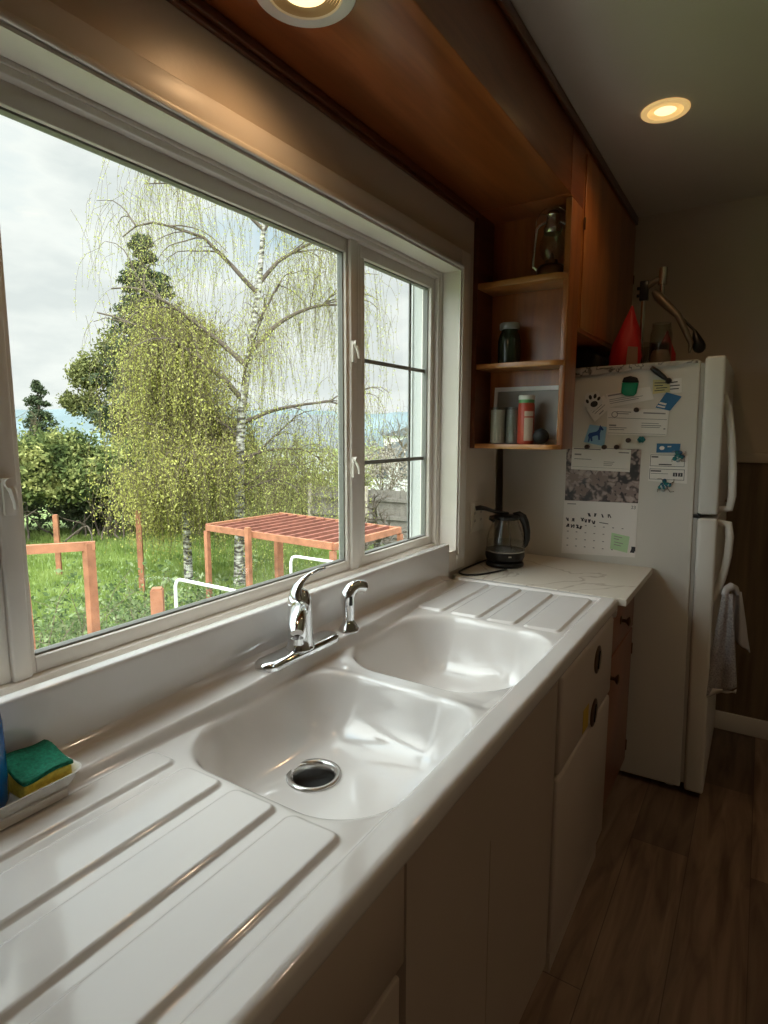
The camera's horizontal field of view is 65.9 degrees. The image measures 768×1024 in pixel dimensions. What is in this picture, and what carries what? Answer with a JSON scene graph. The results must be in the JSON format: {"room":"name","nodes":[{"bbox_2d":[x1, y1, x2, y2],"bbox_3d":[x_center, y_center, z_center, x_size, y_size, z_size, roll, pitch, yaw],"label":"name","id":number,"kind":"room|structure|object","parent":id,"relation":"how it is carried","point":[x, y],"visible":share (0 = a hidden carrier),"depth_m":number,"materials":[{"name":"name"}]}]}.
{"room":"kitchen","nodes":[
{"label":"kitchen","id":0,"kind":"room"},
{"bbox_2d":[1,0,502,578],"bbox_3d":[-0.621,0.081,0.948,0.155,2.460,5.500,5,9,32],"label":"wall","id":1,"kind":"structure","parent":0,"point":[157,31],"depth_m":1.33,"materials":[{"name":"beige paint"}]},
{"bbox_2d":[0,0,470,696],"bbox_3d":[-0.342,-0.240,1.337,0.190,1.136,2.162,5,9,32],"label":"window","id":2,"kind":"structure","parent":1,"relation":"in","point":[50,48],"depth_m":1.28,"materials":[{"name":"beige plastic"}]},
{"bbox_2d":[257,0,355,27],"bbox_3d":[-0.141,-0.929,1.060,0.184,0.006,0.184,5,9,32],"label":"recessed light","id":3,"kind":"object","parent":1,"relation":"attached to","point":[298,13],"visible":1,"depth_m":1.11,"materials":[{"name":"grey"}]},
{"bbox_2d":[166,0,478,221],"bbox_3d":[-0.844,-0.814,0.303,0.022,0.032,4.385,5,9,32],"label":"trim","id":4,"kind":"structure","parent":1,"relation":"attached to","point":[201,12],"depth_m":1.34,"materials":[{"name":"brown wood"}]},
{"bbox_2d":[204,0,572,211],"bbox_3d":[-0.706,-0.937,0.201,0.345,0.240,4.390,5,9,32],"label":"soffit","id":5,"kind":"structure","parent":1,"relation":"attached to","point":[450,85],"depth_m":1.40,"materials":[{"name":"brown wood"}]},
{"bbox_2d":[470,500,483,532],"bbox_3d":[0.372,0.016,2.361,0.008,0.120,0.120,5,9,32],"label":"wall outlet","id":6,"kind":"object","parent":1,"relation":"attached to","point":[476,517],"visible":0.81,"depth_m":2.35,"materials":[{"name":"beige plastic"}]},
{"bbox_2d":[473,509,476,525],"bbox_3d":[0.358,0.020,2.335,0.002,0.066,0.034,5,9,32],"label":"receptacle","id":7,"kind":"object","parent":6,"relation":"attached to","point":[474,510],"depth_m":2.33,"materials":[{"name":"white plastic"}]},
{"bbox_2d":[470,126,635,449],"bbox_3d":[0.773,-0.829,2.552,0.354,1.083,1.112,5,9,32],"label":"upper cabinet","id":8,"kind":"object","parent":1,"relation":"attached to","point":[583,306],"visible":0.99,"depth_m":2.21,"materials":[{"name":"brown wood"}]},
{"bbox_2d":[489,407,505,443],"bbox_3d":[0.428,-0.326,2.232,0.060,0.135,0.060,5,9,32],"label":"glass tumbler","id":9,"kind":"object","parent":8,"relation":"on","point":[497,420],"visible":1,"depth_m":2.21,"materials":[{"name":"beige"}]},
{"bbox_2d":[498,322,520,362],"bbox_3d":[0.466,-0.624,2.206,0.084,0.149,0.084,5,9,32],"label":"lidded jar","id":10,"kind":"object","parent":8,"relation":"on","point":[509,342],"visible":0.86,"depth_m":2.17,"materials":[{"name":"grey"}]},
{"bbox_2d":[505,410,517,443],"bbox_3d":[0.483,-0.324,2.217,0.060,0.135,0.060,5,9,32],"label":"glass tumbler","id":11,"kind":"object","parent":8,"relation":"on","point":[511,419],"visible":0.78,"depth_m":2.20,"materials":[{"name":"grey"}]},
{"bbox_2d":[474,443,560,449],"bbox_3d":[0.515,-0.246,2.221,0.321,0.017,0.150,5,9,32],"label":"shelf","id":12,"kind":"object","parent":8,"relation":"attached to","point":[557,446],"depth_m":2.15,"materials":[{"name":"brown wood"}]},
{"bbox_2d":[476,360,564,372],"bbox_3d":[0.515,-0.536,2.181,0.321,0.018,0.150,5,9,32],"label":"shelf","id":13,"kind":"object","parent":8,"relation":"attached to","point":[537,366],"depth_m":2.17,"materials":[{"name":"brown wood"}]},
{"bbox_2d":[478,272,567,296],"bbox_3d":[0.516,-0.821,2.142,0.321,0.020,0.150,5,9,32],"label":"shelf","id":14,"kind":"object","parent":8,"relation":"attached to","point":[549,283],"depth_m":2.14,"materials":[{"name":"brown wood"}]},
{"bbox_2d":[493,385,558,443],"bbox_3d":[0.542,-0.367,2.247,0.270,0.214,0.036,5,9,32],"label":"picture frame","id":15,"kind":"object","parent":8,"relation":"on","point":[546,397],"visible":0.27,"depth_m":2.22,"materials":[{"name":"white"}]},
{"bbox_2d":[517,395,534,443],"bbox_3d":[0.521,-0.338,2.175,0.060,0.176,0.060,5,9,32],"label":"bottle","id":16,"kind":"object","parent":8,"relation":"on","point":[526,406],"visible":0.98,"depth_m":2.15,"materials":[{"name":"red plastic"}]},
{"bbox_2d":[533,428,548,443],"bbox_3d":[0.569,-0.275,2.151,0.058,0.057,0.050,5,9,32],"label":"ball","id":17,"kind":"object","parent":8,"relation":"on","point":[540,436],"visible":1,"depth_m":2.13,"materials":[{"name":"black"}]},
{"bbox_2d":[532,207,565,274],"bbox_3d":[0.592,-0.951,2.085,0.102,0.251,0.104,-6,10,-38],"label":"hurricane lantern","id":18,"kind":"object","parent":8,"relation":"on","point":[553,227],"visible":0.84,"depth_m":2.06,"materials":[{"name":"brown metal"}]},
{"bbox_2d":[510,0,767,216],"bbox_3d":[0.792,-1.137,-0.124,3.500,0.250,5.700,5,9,32],"label":"ceiling","id":19,"kind":"structure","parent":0,"point":[612,60],"depth_m":1.76,"materials":[{"name":"beige paint"}]},
{"bbox_2d":[641,98,690,122],"bbox_3d":[0.900,-1.283,1.898,0.144,0.006,0.144,5,9,32],"label":"recessed light","id":20,"kind":"object","parent":19,"relation":"in","point":[669,109],"visible":1,"depth_m":1.89,"materials":[{"name":"beige"}]},
{"bbox_2d":[519,728,767,1023],"bbox_3d":[0.787,1.499,0.236,3.500,0.150,5.700,5,9,32],"label":"floor","id":21,"kind":"structure","parent":0,"point":[668,924],"depth_m":1.81,"materials":[{"name":"brown wood"}]},
{"bbox_2d":[273,681,557,1023],"bbox_3d":[-0.233,0.884,0.972,0.564,0.860,1.675,5,9,32],"label":"base cabinet","id":22,"kind":"object","parent":21,"relation":"on","point":[458,935],"visible":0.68,"depth_m":1.02,"materials":[{"name":"wood"}]},
{"bbox_2d":[543,616,613,972],"bbox_3d":[0.350,0.767,1.862,0.564,0.856,0.580,5,9,32],"label":"base cabinet","id":23,"kind":"object","parent":21,"relation":"on","point":[583,689],"visible":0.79,"depth_m":1.64,"materials":[{"name":"white wood"}]},
{"bbox_2d":[603,596,634,807],"bbox_3d":[0.647,0.690,2.329,0.577,0.883,0.523,5,9,32],"label":"base cabinet","id":24,"kind":"object","parent":21,"relation":"on","point":[622,645],"visible":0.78,"depth_m":2.21,"materials":[{"name":"brown wood"}]},
{"bbox_2d":[452,553,652,606],"bbox_3d":[0.655,0.238,2.271,0.613,0.024,0.526,5,9,32],"label":"countertop","id":25,"kind":"structure","parent":24,"relation":"on","point":[620,582],"depth_m":2.20,"materials":[{"name":"beige stone"}]},
{"bbox_2d":[0,543,617,1023],"bbox_3d":[-0.091,0.440,1.140,0.587,0.387,2.208,5,9,32],"label":"double sink","id":26,"kind":"object","parent":25,"relation":"in","point":[223,825],"visible":0.98,"depth_m":0.93,"materials":[{"name":"ceramic"}]},
{"bbox_2d":[0,754,80,830],"bbox_3d":[-0.553,0.408,0.792,0.084,0.033,0.280,5,9,32],"label":"soap tray","id":27,"kind":"object","parent":26,"relation":"on","point":[16,809],"visible":0.5,"depth_m":0.83,"materials":[{"name":"white"}]},
{"bbox_2d":[0,714,8,807],"bbox_3d":[-0.551,0.303,0.793,0.058,0.210,0.076,5,9,32],"label":"dish soap bottle","id":28,"kind":"object","parent":27,"relation":"on","point":[4,783],"visible":0.95,"depth_m":0.81,"materials":[{"name":"blue plastic"}]},
{"bbox_2d":[6,739,72,797],"bbox_3d":[-0.511,0.376,0.869,0.080,0.044,0.071,5,9,32],"label":"sponge","id":29,"kind":"object","parent":27,"relation":"on","point":[32,768],"visible":0.92,"depth_m":0.86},
{"bbox_2d":[255,567,338,672],"bbox_3d":[-0.160,0.232,1.324,0.151,0.193,0.271,5,9,32],"label":"tap","id":30,"kind":"object","parent":26,"relation":"on","point":[302,643],"visible":1,"depth_m":1.32,"materials":[{"name":"silver metal"}]},
{"bbox_2d":[338,580,367,633],"bbox_3d":[-0.081,0.237,1.521,0.060,0.129,0.080,5,9,32],"label":"sprayer","id":31,"kind":"object","parent":26,"relation":"on","point":[348,625],"visible":1,"depth_m":1.50,"materials":[{"name":"silver metal"}]},
{"bbox_2d":[458,505,529,575],"bbox_3d":[0.411,0.099,2.297,0.175,0.242,0.337,8,11,44],"label":"electric kettle","id":32,"kind":"object","parent":25,"relation":"on","point":[505,557],"visible":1,"depth_m":2.32,"materials":[{"name":"black plastic"}]},
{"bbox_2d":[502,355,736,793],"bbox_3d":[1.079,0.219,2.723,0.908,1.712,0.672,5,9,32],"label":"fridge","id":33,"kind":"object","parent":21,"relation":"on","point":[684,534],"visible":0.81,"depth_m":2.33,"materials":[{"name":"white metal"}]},
{"bbox_2d":[584,391,601,410],"bbox_3d":[0.840,-0.445,2.381,0.072,0.078,0.003,5,9,32],"label":"magnet","id":34,"kind":"object","parent":33,"relation":"attached to","point":[593,400],"visible":1,"depth_m":2.38,"materials":[{"name":"white"}]},
{"bbox_2d":[584,425,606,445],"bbox_3d":[0.853,-0.310,2.395,0.087,0.087,0.002,5,9,32],"label":"magnet","id":35,"kind":"object","parent":33,"relation":"attached to","point":[596,435],"visible":1,"depth_m":2.39,"materials":[{"name":"blue paper"}]},
{"bbox_2d":[586,395,611,421],"bbox_3d":[0.860,-0.414,2.375,0.098,0.105,0.001,5,9,32],"label":"card","id":36,"kind":"object","parent":33,"relation":"attached to","point":[605,405],"visible":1,"depth_m":2.37,"materials":[{"name":"white paper"}]},
{"bbox_2d":[571,447,630,471],"bbox_3d":[0.873,-0.212,2.393,0.230,0.095,0.001,5,9,32],"label":"card","id":37,"kind":"object","parent":33,"relation":"attached to","point":[599,459],"visible":1,"depth_m":2.39,"materials":[{"name":"white paper"}]},
{"bbox_2d":[561,447,640,557],"bbox_3d":[0.878,-0.037,2.415,0.292,0.448,0.003,5,9,32],"label":"wall calendar","id":38,"kind":"object","parent":33,"relation":"attached to","point":[588,526],"visible":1,"depth_m":2.42,"materials":[{"name":"white paper"}]},
{"bbox_2d":[610,533,628,552],"bbox_3d":[0.950,0.124,2.389,0.072,0.076,0.001,5,9,32],"label":"sticky note","id":39,"kind":"object","parent":38,"relation":"attached to","point":[619,542],"visible":1,"depth_m":2.39,"materials":[{"name":"green paper"}]},
{"bbox_2d":[621,376,638,395],"bbox_3d":[0.954,-0.488,2.298,0.061,0.077,0.013,5,9,32],"label":"clip","id":40,"kind":"object","parent":33,"relation":"attached to","point":[628,389],"visible":1,"depth_m":2.29,"materials":[{"name":"teal plastic"}]},
{"bbox_2d":[606,387,653,406],"bbox_3d":[0.956,-0.447,2.311,0.177,0.077,0.001,5,9,32],"label":"letter","id":41,"kind":"object","parent":33,"relation":"attached to","point":[643,394],"visible":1,"depth_m":2.31,"materials":[{"name":"white paper"}]},
{"bbox_2d":[608,393,639,403],"bbox_3d":[0.943,-0.446,2.319,0.130,0.044,0.001,5,9,32],"label":"print","id":42,"kind":"object","parent":41,"relation":"attached to","point":[613,398],"depth_m":2.33,"materials":[{"name":"grey paper"}]},
{"bbox_2d":[575,359,698,377],"bbox_3d":[0.997,-0.587,2.623,0.745,0.069,0.605,5,9,32],"label":"liner","id":43,"kind":"object","parent":33,"relation":"on","point":[600,370],"visible":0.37,"depth_m":2.31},
{"bbox_2d":[608,306,641,365],"bbox_3d":[1.018,-0.730,2.491,0.133,0.262,0.128,5,9,32],"label":"bag","id":44,"kind":"object","parent":43,"relation":"on","point":[626,348],"visible":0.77,"depth_m":2.46,"materials":[{"name":"red plastic"}]},
{"bbox_2d":[649,324,672,362],"bbox_3d":[1.149,-0.689,2.464,0.086,0.184,0.086,5,9,32],"label":"glass jar","id":45,"kind":"object","parent":43,"relation":"on","point":[660,355],"visible":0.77,"depth_m":2.44,"materials":[{"name":"brown glass"}]},
{"bbox_2d":[659,331,675,360],"bbox_3d":[1.218,-0.695,2.558,0.084,0.170,0.076,5,9,32],"label":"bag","id":46,"kind":"object","parent":43,"relation":"on","point":[667,340],"visible":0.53,"depth_m":2.54,"materials":[{"name":"red plastic"}]},
{"bbox_2d":[637,266,705,362],"bbox_3d":[1.188,-0.807,2.477,0.293,0.418,0.100,5,9,32],"label":"press","id":47,"kind":"object","parent":43,"relation":"on","point":[695,342],"visible":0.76,"depth_m":2.45,"materials":[{"name":"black metal"}]},
{"bbox_2d":[607,408,668,435],"bbox_3d":[0.983,-0.352,2.305,0.224,0.111,0.001,5,9,32],"label":"card","id":48,"kind":"object","parent":33,"relation":"attached to","point":[620,421],"visible":1,"depth_m":2.31,"materials":[{"name":"white paper"}]},
{"bbox_2d":[650,366,671,383],"bbox_3d":[1.042,-0.517,2.234,0.078,0.068,0.023,4,9,28],"label":"magnet","id":49,"kind":"object","parent":33,"relation":"attached to","point":[653,369],"visible":1,"depth_m":2.23,"materials":[{"name":"black plastic"}]},
{"bbox_2d":[653,380,669,393],"bbox_3d":[1.051,-0.475,2.245,0.062,0.054,0.001,5,9,32],"label":"sticky note","id":50,"kind":"object","parent":33,"relation":"attached to","point":[659,386],"visible":1,"depth_m":2.25,"materials":[{"name":"yellow paper"}]},
{"bbox_2d":[654,382,666,390],"bbox_3d":[1.049,-0.475,2.246,0.045,0.033,0.001,5,9,32],"label":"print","id":51,"kind":"object","parent":50,"relation":"attached to","point":[658,386],"depth_m":2.25,"materials":[{"name":"yellow paper"}]},
{"bbox_2d":[657,478,673,491],"bbox_3d":[1.078,-0.102,2.269,0.062,0.053,0.019,5,9,32],"label":"magnet","id":52,"kind":"object","parent":33,"relation":"attached to","point":[665,484],"visible":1,"depth_m":2.27,"materials":[{"name":"teal plastic"}]},
{"bbox_2d":[648,454,687,483],"bbox_3d":[1.086,-0.166,2.265,0.138,0.111,0.002,5,9,32],"label":"card","id":53,"kind":"object","parent":33,"relation":"attached to","point":[662,466],"visible":1,"depth_m":2.27,"materials":[{"name":"white paper"}]},
{"bbox_2d":[656,443,680,452],"bbox_3d":[1.081,-0.243,2.255,0.082,0.035,0.002,5,9,32],"label":"magnet","id":54,"kind":"object","parent":33,"relation":"attached to","point":[661,448],"visible":1,"depth_m":2.26,"materials":[{"name":"blue"}]},
{"bbox_2d":[655,392,681,410],"bbox_3d":[1.073,-0.417,2.237,0.088,0.069,0.001,5,9,32],"label":"card","id":55,"kind":"object","parent":33,"relation":"attached to","point":[669,400],"visible":1,"depth_m":2.24,"materials":[{"name":"blue paper"}]},
{"bbox_2d":[657,402,666,407],"bbox_3d":[1.055,-0.406,2.250,0.034,0.024,0.001,5,9,32],"label":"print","id":56,"kind":"object","parent":55,"relation":"attached to","point":[661,404],"depth_m":2.25,"materials":[{"name":"white paper"}]},
{"bbox_2d":[667,378,681,392],"bbox_3d":[1.080,-0.474,2.228,0.073,0.056,0.001,5,9,32],"label":"note card","id":57,"kind":"object","parent":33,"relation":"attached to","point":[676,384],"visible":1,"depth_m":2.22,"materials":[{"name":"white paper"}]},
{"bbox_2d":[672,451,685,461],"bbox_3d":[1.110,-0.209,2.234,0.048,0.044,0.021,5,9,32],"label":"magnet","id":58,"kind":"object","parent":33,"relation":"attached to","point":[678,456],"visible":1,"depth_m":2.23,"materials":[{"name":"teal"}]},
{"bbox_2d":[706,583,749,697],"bbox_3d":[1.315,0.496,2.261,0.144,0.462,0.088,5,9,32],"label":"tea towel","id":59,"kind":"object","parent":33,"relation":"hanging from","point":[731,626],"visible":1,"depth_m":2.25,"materials":[{"name":"grey fabric"}]},
{"bbox_2d":[632,195,767,452],"bbox_3d":[2.293,-0.111,2.400,3.500,2.460,0.100,5,9,32],"label":"wall","id":60,"kind":"structure","parent":0,"point":[715,256],"depth_m":2.71,"materials":[{"name":"beige paint"}]},
{"bbox_2d":[495,0,638,224],"bbox_3d":[-0.257,-1.088,0.556,0.012,0.036,5.500,5,9,32],"label":"trim","id":61,"kind":"structure","parent":60,"relation":"attached to","point":[506,6],"depth_m":1.76,"materials":[{"name":"brown wood"}]},
{"bbox_2d":[714,710,767,739],"bbox_3d":[2.284,1.072,2.494,3.240,0.090,0.017,5,9,32],"label":"baseboard","id":62,"kind":"structure","parent":60,"relation":"attached to","point":[740,724],"depth_m":2.84,"materials":[{"name":"beige wood"}]},
{"bbox_2d":[715,462,767,720],"bbox_3d":[2.288,0.428,2.411,3.240,1.210,0.007,5,9,32],"label":"wainscoting","id":63,"kind":"structure","parent":60,"relation":"attached to","point":[748,569],"depth_m":2.77,"materials":[{"name":"brown wood"}]},
{"bbox_2d":[737,453,767,462],"bbox_3d":[2.285,-0.193,2.320,3.240,0.045,0.021,5,9,32],"label":"trim","id":64,"kind":"structure","parent":60,"relation":"attached to","point":[741,457],"depth_m":2.69,"materials":[{"name":"beige paint"}]},
{"label":"outside","id":65,"kind":"structure","parent":0,"visible":0},
{"bbox_2d":[24,447,383,648],"bbox_3d":[-36.378,-9.629,93.830,160.000,0.094,200.000,5,9,32],"label":"ground","id":66,"kind":"structure","parent":65,"point":[44,515],"depth_m":14.47,"materials":[{"name":"green plant"}]},
{"bbox_2d":[16,407,40,440],"bbox_3d":[-15.674,-2.602,24.750,4.661,4.890,3.600,5,9,32],"label":"bare tree","id":67,"kind":"object","parent":66,"relation":"on","point":[35,424],"visible":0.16,"depth_m":25.10,"materials":[{"name":"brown plant"}]},
{"bbox_2d":[29,584,35,649],"bbox_3d":[-2.447,1.575,4.171,0.110,2.222,0.110,5,9,32],"label":"stake","id":68,"kind":"object","parent":66,"relation":"on","point":[29,584],"visible":0.07,"depth_m":4.07,"materials":[{"name":"brown wood"}]},
{"bbox_2d":[17,426,57,517],"bbox_3d":[-10.942,-0.730,16.970,3.230,3.682,3.129,6,10,36],"label":"shrub","id":69,"kind":"object","parent":66,"relation":"on","point":[22,467],"visible":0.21,"depth_m":16.56,"materials":[{"name":"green plant"}]},
{"bbox_2d":[19,379,60,440],"bbox_3d":[-15.823,-3.350,27.646,3.001,5.565,2.880,-3,9,-24],"label":"conifer tree","id":70,"kind":"object","parent":66,"relation":"on","point":[36,400],"visible":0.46,"depth_m":27.19,"materials":[{"name":"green plant"}]},
{"bbox_2d":[33,614,55,647],"bbox_3d":[-3.095,1.854,5.393,2.550,1.668,2.294,-1,8,-10],"label":"shrub","id":71,"kind":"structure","parent":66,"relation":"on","point":[41,629],"depth_m":6.26,"materials":[{"name":"green plant"}]},
{"bbox_2d":[52,514,62,574],"bbox_3d":[-7.272,0.748,13.204,0.100,1.392,0.100,-2,8,-12],"label":"post","id":72,"kind":"object","parent":66,"relation":"on","point":[55,518],"visible":0.75,"depth_m":13.14,"materials":[{"name":"brown wood"}]},
{"bbox_2d":[26,541,99,633],"bbox_3d":[-2.781,1.427,4.730,0.994,2.360,0.098,-3,8,-21],"label":"frame","id":73,"kind":"object","parent":66,"relation":"on","point":[88,548],"visible":0.42,"depth_m":4.73,"materials":[{"name":"brown wood"}]},
{"bbox_2d":[17,417,113,541],"bbox_3d":[-9.524,-0.980,17.542,3.783,3.682,3.635,3,8,20],"label":"shrub","id":74,"kind":"object","parent":66,"relation":"on","point":[47,485],"visible":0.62,"depth_m":16.94,"materials":[{"name":"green plant"}]},
{"bbox_2d":[41,422,126,539],"bbox_3d":[-8.851,-1.087,18.151,3.610,3.737,3.344,7,11,42],"label":"shrub","id":75,"kind":"object","parent":66,"relation":"on","point":[77,485],"visible":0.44,"depth_m":17.20,"materials":[{"name":"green plant"}]},
{"bbox_2d":[31,575,143,648],"bbox_3d":[-4.354,1.543,7.872,2.317,1.491,2.007,-1,8,-7],"label":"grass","id":76,"kind":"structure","parent":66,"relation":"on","point":[32,597],"depth_m":7.96,"materials":[{"name":"green plant"}]},
{"bbox_2d":[34,558,153,646],"bbox_3d":[-3.673,1.533,5.977,2.197,2.037,2.533,-1,8,-6],"label":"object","id":77,"kind":"object","parent":66,"relation":"on","point":[84,632],"visible":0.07,"depth_m":6.52,"materials":[{"name":"green plant"}]},
{"bbox_2d":[55,328,133,517],"bbox_3d":[-9.286,-3.233,21.951,4.957,6.912,2.735,-3,9,-24],"label":"pine tree","id":78,"kind":"object","parent":66,"relation":"on","point":[77,369],"visible":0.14,"depth_m":20.81,"materials":[{"name":"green plant"}]},
{"bbox_2d":[35,593,201,646],"bbox_3d":[-2.524,1.661,6.140,2.689,1.750,2.820,-4,9,-26],"label":"shrub","id":79,"kind":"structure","parent":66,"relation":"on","point":[59,625],"depth_m":6.02,"materials":[{"name":"green plant"}]},
{"bbox_2d":[80,423,160,538],"bbox_3d":[-7.456,-1.016,18.339,3.150,3.555,3.311,0,8,3],"label":"shrub","id":80,"kind":"object","parent":66,"relation":"on","point":[118,467],"visible":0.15,"depth_m":17.37,"materials":[{"name":"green plant"}]},
{"bbox_2d":[38,560,226,644],"bbox_3d":[-2.989,1.505,7.096,2.329,1.790,2.879,-2,8,-18],"label":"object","id":81,"kind":"object","parent":66,"relation":"on","point":[126,615],"visible":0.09,"depth_m":7.42,"materials":[{"name":"green plant"}]},
{"bbox_2d":[76,232,197,516],"bbox_3d":[-7.951,-4.422,20.334,4.960,9.704,4.818,6,10,36],"label":"conifer tree","id":82,"kind":"object","parent":66,"relation":"on","point":[97,415],"visible":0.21,"depth_m":19.27,"materials":[{"name":"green plant"}]},
{"bbox_2d":[135,510,144,592],"bbox_3d":[-4.871,0.797,11.848,0.100,1.672,0.100,-2,8,-12],"label":"post","id":83,"kind":"object","parent":66,"relation":"on","point":[140,556],"visible":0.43,"depth_m":11.80,"materials":[{"name":"brown wood"}]},
{"bbox_2d":[150,587,164,614],"bbox_3d":[-1.471,1.596,3.983,0.075,2.232,0.075,-2,8,-12],"label":"post","id":84,"kind":"object","parent":66,"relation":"on","point":[157,602],"visible":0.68,"depth_m":3.81,"materials":[{"name":"brown wood"}]},
{"bbox_2d":[23,471,299,532],"bbox_3d":[-7.987,-0.557,19.650,11.625,3.293,3.426,-1,8,-9],"label":"thicket","id":85,"kind":"object","parent":66,"relation":"on","point":[74,514],"visible":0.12,"depth_m":18.75,"materials":[{"name":"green plant"}]},
{"bbox_2d":[120,424,204,533],"bbox_3d":[-6.404,-1.051,18.252,3.018,3.650,3.426,2,8,16],"label":"shrub","id":86,"kind":"object","parent":66,"relation":"on","point":[176,424],"visible":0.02,"depth_m":17.51,"materials":[{"name":"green plant"}]},
{"bbox_2d":[62,557,267,626],"bbox_3d":[-2.912,1.379,7.777,2.168,1.890,2.579,-8,11,-44],"label":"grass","id":87,"kind":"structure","parent":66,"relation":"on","point":[144,560],"depth_m":7.81,"materials":[{"name":"green plant"}]},
{"bbox_2d":[98,544,261,620],"bbox_3d":[-3.110,1.447,8.851,2.392,1.414,2.784,-1,8,-7],"label":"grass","id":88,"kind":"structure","parent":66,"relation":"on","point":[253,556],"depth_m":8.75,"materials":[{"name":"green plant"}]},
{"bbox_2d":[78,286,288,580],"bbox_3d":[-3.962,-1.474,12.139,4.107,6.097,4.342,-3,8,-21],"label":"willow tree","id":89,"kind":"object","parent":66,"relation":"on","point":[161,507],"visible":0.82,"depth_m":11.63,"materials":[{"name":"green plant"}]},
{"bbox_2d":[174,578,235,607],"bbox_3d":[-1.260,1.584,4.516,0.893,2.113,0.026,5,9,32],"label":"pipe rail","id":90,"kind":"object","parent":66,"relation":"on","point":[179,579],"visible":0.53,"depth_m":4.49,"materials":[{"name":"white metal"}]},
{"bbox_2d":[15,409,407,446],"bbox_3d":[-36.364,-20.387,141.706,173.420,10.360,181.579,5,9,32],"label":"hills","id":91,"kind":"structure","parent":66,"relation":"on","point":[60,414],"depth_m":128.26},
{"bbox_2d":[191,433,269,534],"bbox_3d":[-5.064,-1.031,18.456,3.128,3.554,3.624,5,9,32],"label":"shrub","id":92,"kind":"object","parent":66,"relation":"on","point":[245,433],"visible":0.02,"depth_m":18.19,"materials":[{"name":"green plant"}]},
{"bbox_2d":[70,160,407,587],"bbox_3d":[-2.649,-2.965,11.591,6.965,9.215,4.780,-1,8,-6],"label":"birch tree","id":93,"kind":"object","parent":66,"relation":"on","point":[253,344],"visible":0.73,"depth_m":11.75,"materials":[{"name":"green plant"}]},
{"bbox_2d":[227,438,269,519],"bbox_3d":[-4.657,-0.931,18.368,2.244,3.360,2.431,-3,8,-21],"label":"bush","id":94,"kind":"object","parent":66,"relation":"on","point":[247,438],"visible":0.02,"depth_m":18.17,"materials":[{"name":"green plant"}]},
{"bbox_2d":[245,447,302,516],"bbox_3d":[-3.515,-0.581,18.375,2.588,3.180,3.128,1,8,9],"label":"bush","id":95,"kind":"object","parent":66,"relation":"on","point":[248,515],"visible":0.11,"depth_m":17.97,"materials":[{"name":"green plant"}]},
{"bbox_2d":[257,414,337,485],"bbox_3d":[-5.200,-3.726,35.610,4.600,4.200,4.000,-1,8,-9],"label":"house","id":96,"kind":"structure","parent":66,"relation":"on","point":[309,428],"depth_m":34.59,"materials":[{"name":"grey"}]},
{"bbox_2d":[267,424,337,514],"bbox_3d":[-2.685,-1.073,18.930,2.731,3.504,3.214,-5,9,-31],"label":"bush","id":97,"kind":"object","parent":66,"relation":"on","point":[313,445],"visible":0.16,"depth_m":18.57,"materials":[{"name":"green plant"}]},
{"bbox_2d":[204,512,402,598],"bbox_3d":[-1.173,1.104,8.600,2.545,1.960,1.735,5,9,32],"label":"pergola","id":98,"kind":"object","parent":66,"relation":"on","point":[280,528],"visible":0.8,"depth_m":8.34,"materials":[{"name":"brown wood"}]},
{"bbox_2d":[289,555,332,572],"bbox_3d":[-0.551,1.464,5.408,0.763,2.113,0.026,5,9,32],"label":"pipe rail","id":99,"kind":"object","parent":66,"relation":"on","point":[294,556],"visible":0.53,"depth_m":5.37,"materials":[{"name":"white metal"}]},
{"bbox_2d":[308,453,385,488],"bbox_3d":[-1.389,-0.598,18.747,2.859,2.684,2.765,1,8,7],"label":"bush","id":100,"kind":"object","parent":66,"relation":"on","point":[367,475],"visible":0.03,"depth_m":18.55,"materials":[{"name":"brown plant"}]},
{"bbox_2d":[306,486,406,545],"bbox_3d":[0.296,0.181,16.336,5.913,1.700,0.126,4,9,27],"label":"fence","id":101,"kind":"object","parent":66,"relation":"on","point":[396,502],"visible":0.17,"depth_m":16.48,"materials":[{"name":"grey wood"}]},
{"bbox_2d":[325,435,391,484],"bbox_3d":[-0.916,-1.614,21.938,2.986,3.742,3.335,-1,8,-10],"label":"bare tree","id":102,"kind":"object","parent":66,"relation":"on","point":[365,435],"visible":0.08,"depth_m":22.20,"materials":[{"name":"brown plant"}]},
{"bbox_2d":[365,487,406,550],"bbox_3d":[-0.169,0.367,14.626,1.796,2.045,2.730,-3,8,-21],"label":"bare tree","id":103,"kind":"object","parent":66,"relation":"on","point":[384,540],"visible":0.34,"depth_m":14.25,"materials":[{"name":"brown plant"}]},
{"bbox_2d":[365,433,407,491],"bbox_3d":[0.327,-1.043,19.200,3.875,3.351,2.811,0,8,0],"label":"thicket","id":104,"kind":"object","parent":66,"relation":"on","point":[388,465],"visible":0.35,"depth_m":18.89,"materials":[{"name":"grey plant"}]},
{"bbox_2d":[366,403,407,489],"bbox_3d":[0.153,-1.821,21.084,4.070,4.423,2.943,3,8,18],"label":"bare tree","id":105,"kind":"object","parent":66,"relation":"on","point":[399,426],"visible":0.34,"depth_m":21.30,"materials":[{"name":"brown plant"}]},
{"bbox_2d":[366,438,407,491],"bbox_3d":[1.778,-2.786,33.648,5.100,2.900,4.600,2,8,15],"label":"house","id":106,"kind":"structure","parent":66,"relation":"on","point":[396,444],"depth_m":31.90,"materials":[{"name":"grey"}]},
{"bbox_2d":[384,427,407,445],"bbox_3d":[4.757,-7.534,62.910,9.600,4.400,7.600,1,8,4],"label":"house","id":107,"kind":"structure","parent":66,"relation":"on","point":[403,429],"depth_m":59.54,"materials":[{"name":"grey"}]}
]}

